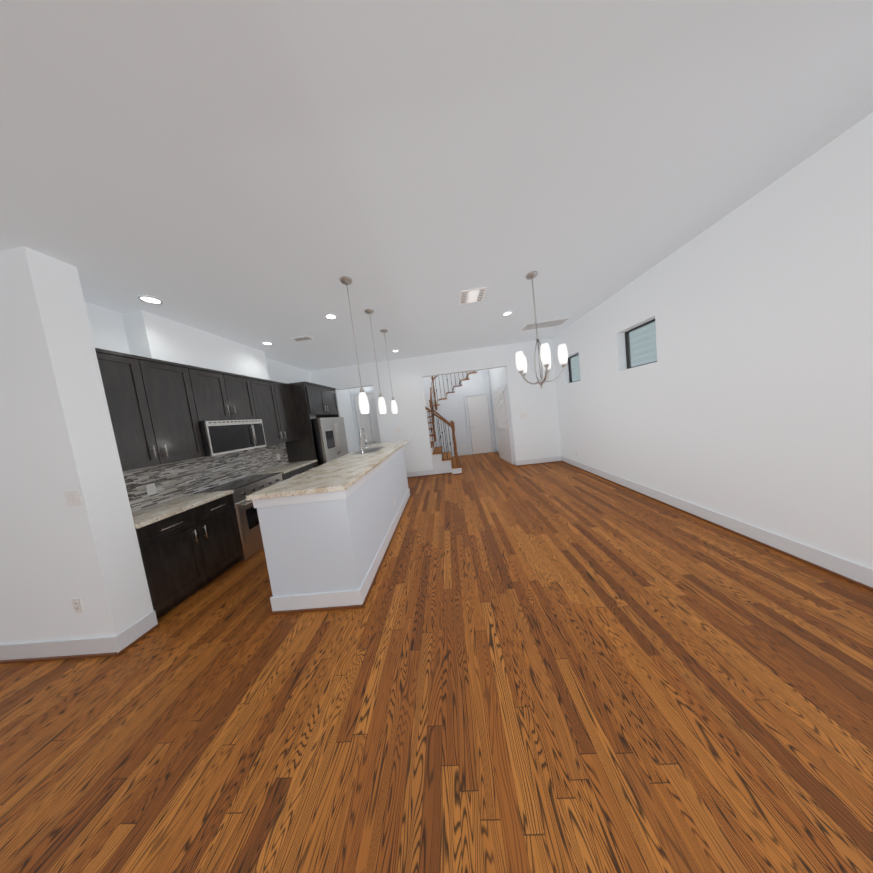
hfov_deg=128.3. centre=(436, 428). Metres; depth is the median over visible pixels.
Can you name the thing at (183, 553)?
base cabinet
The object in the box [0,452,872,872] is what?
floor
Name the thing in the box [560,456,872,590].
baseboard
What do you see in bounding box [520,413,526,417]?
light switch
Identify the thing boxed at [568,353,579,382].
window
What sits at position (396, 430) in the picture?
light switch
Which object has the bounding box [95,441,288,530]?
backsplash
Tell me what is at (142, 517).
countertop
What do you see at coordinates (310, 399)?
upper cabinet
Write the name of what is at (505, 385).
door frame
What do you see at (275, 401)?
upper cabinet
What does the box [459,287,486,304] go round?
ceiling vent
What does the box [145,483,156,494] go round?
outlet
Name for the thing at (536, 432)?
wall
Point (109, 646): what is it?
baseboard
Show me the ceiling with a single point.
(252, 172)
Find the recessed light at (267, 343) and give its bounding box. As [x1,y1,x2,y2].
[261,341,272,344]
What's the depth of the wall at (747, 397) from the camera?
1.85 m
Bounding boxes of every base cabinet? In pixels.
[135,496,238,618]
[287,460,318,476]
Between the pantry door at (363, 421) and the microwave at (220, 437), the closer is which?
the microwave at (220, 437)
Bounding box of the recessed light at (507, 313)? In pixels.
[502,311,512,315]
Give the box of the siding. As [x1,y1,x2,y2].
[571,322,656,381]
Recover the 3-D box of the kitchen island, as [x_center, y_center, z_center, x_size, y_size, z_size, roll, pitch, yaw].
[-1.038,0.976,3.024,0.825,1.030,2.481,-7,4,3]
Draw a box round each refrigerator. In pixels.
[291,416,348,465]
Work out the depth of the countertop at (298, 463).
3.82 m
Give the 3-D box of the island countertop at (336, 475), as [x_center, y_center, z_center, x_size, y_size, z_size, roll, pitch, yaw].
[-1.097,0.428,3.241,0.855,0.041,3.004,-7,4,3]
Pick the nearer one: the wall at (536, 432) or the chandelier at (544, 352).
the chandelier at (544, 352)
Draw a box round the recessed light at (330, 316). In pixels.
[324,314,336,319]
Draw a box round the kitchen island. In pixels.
[247,443,409,614]
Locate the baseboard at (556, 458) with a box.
[514,456,559,465]
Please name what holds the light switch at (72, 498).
attached to the wall at (57, 441)
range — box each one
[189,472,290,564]
[227,472,290,560]
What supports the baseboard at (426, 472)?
attached to the wall at (536, 432)
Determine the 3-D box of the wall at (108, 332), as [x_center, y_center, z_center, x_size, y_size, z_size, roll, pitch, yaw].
[-3.259,-0.561,5.364,0.180,4.300,7.220,-7,4,3]
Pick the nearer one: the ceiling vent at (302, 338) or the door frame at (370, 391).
the ceiling vent at (302, 338)
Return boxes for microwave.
[199,420,266,455]
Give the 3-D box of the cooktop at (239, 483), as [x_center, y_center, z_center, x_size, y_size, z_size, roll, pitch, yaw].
[-2.831,0.780,3.061,0.547,0.015,0.785,-7,4,3]
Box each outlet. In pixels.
[71,598,83,612]
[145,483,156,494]
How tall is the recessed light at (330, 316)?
0.009 m
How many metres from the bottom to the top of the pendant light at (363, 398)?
1.393 m
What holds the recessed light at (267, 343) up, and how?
in the ceiling
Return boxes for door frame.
[350,390,373,448]
[464,392,495,454]
[496,384,514,463]
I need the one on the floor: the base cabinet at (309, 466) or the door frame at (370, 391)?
the base cabinet at (309, 466)
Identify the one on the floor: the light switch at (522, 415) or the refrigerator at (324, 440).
the refrigerator at (324, 440)
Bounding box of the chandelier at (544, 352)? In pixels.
[515,271,567,387]
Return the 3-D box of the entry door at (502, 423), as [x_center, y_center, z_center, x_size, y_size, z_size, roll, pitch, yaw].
[1.844,-0.080,5.990,0.099,2.022,0.920,-7,4,-4]
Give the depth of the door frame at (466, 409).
7.35 m
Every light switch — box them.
[64,490,82,506]
[394,428,400,432]
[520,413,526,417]
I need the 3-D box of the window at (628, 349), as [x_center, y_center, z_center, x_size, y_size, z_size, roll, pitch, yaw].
[2.957,-1.183,2.995,0.050,0.574,0.594,-7,4,3]
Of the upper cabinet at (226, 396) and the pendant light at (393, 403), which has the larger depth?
the pendant light at (393, 403)
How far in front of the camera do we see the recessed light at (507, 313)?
3.45 m
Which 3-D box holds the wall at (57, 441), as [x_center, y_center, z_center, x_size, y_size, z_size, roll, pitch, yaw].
[-4.189,0.424,1.747,3.080,3.050,0.210,-7,4,3]
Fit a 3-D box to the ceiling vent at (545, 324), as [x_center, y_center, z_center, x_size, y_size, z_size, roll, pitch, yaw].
[2.111,-2.034,4.160,0.820,0.015,0.370,-7,4,3]
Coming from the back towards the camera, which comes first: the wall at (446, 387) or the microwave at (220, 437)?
the wall at (446, 387)
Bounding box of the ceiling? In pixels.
[0,0,872,370]
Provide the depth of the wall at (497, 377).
6.66 m
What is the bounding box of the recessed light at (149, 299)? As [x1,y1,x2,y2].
[137,295,163,304]
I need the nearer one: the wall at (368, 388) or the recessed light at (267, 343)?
the recessed light at (267, 343)
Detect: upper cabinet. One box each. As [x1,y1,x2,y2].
[95,348,206,471]
[195,366,258,419]
[251,377,302,443]
[291,381,338,419]
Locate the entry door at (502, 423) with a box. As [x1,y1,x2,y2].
[493,387,512,463]
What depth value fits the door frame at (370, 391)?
6.26 m
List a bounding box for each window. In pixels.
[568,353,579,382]
[625,319,656,368]
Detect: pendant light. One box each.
[340,276,368,413]
[364,309,385,413]
[380,329,397,413]
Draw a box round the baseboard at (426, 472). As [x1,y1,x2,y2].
[406,470,433,477]
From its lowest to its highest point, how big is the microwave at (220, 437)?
0.430 m
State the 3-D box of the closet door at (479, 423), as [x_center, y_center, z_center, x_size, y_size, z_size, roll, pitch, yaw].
[1.514,-0.130,7.351,0.718,2.032,0.104,-7,4,3]
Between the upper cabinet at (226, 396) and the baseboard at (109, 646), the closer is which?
the baseboard at (109, 646)
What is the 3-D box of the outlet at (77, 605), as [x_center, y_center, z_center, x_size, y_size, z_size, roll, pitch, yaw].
[-2.791,1.377,1.645,0.070,0.115,0.008,-7,4,3]
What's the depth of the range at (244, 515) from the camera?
2.78 m
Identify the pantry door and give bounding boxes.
[354,394,372,446]
[367,393,380,443]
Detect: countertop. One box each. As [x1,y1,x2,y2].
[132,488,234,527]
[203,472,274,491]
[246,440,408,498]
[251,460,314,475]
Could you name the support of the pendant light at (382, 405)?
hanging from the ceiling
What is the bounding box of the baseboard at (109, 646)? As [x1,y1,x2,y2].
[0,632,127,663]
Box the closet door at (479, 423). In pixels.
[466,394,492,453]
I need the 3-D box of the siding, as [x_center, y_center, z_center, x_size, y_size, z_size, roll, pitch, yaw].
[4.351,-1.715,3.553,0.068,7.005,10.000,-7,4,3]
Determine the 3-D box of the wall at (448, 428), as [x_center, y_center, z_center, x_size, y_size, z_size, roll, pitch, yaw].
[0.342,-0.956,6.788,3.062,4.028,3.241,-7,4,3]
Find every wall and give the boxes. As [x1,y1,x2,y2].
[0,246,153,643]
[85,302,315,511]
[121,310,268,379]
[310,338,561,471]
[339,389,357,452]
[350,386,373,393]
[422,371,472,410]
[425,369,496,474]
[488,367,506,448]
[552,112,872,568]
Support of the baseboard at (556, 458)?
attached to the wall at (536, 432)
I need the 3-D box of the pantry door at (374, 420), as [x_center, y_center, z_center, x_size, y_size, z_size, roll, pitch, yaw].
[-1.728,0.150,6.258,0.390,2.402,0.104,-7,4,3]
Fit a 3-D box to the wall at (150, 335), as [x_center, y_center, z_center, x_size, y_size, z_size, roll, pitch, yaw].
[-3.225,-1.058,3.074,0.240,0.520,1.550,-7,4,3]
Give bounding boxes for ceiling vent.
[290,336,313,341]
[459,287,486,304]
[520,317,570,330]
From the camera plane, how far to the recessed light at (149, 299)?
2.13 m

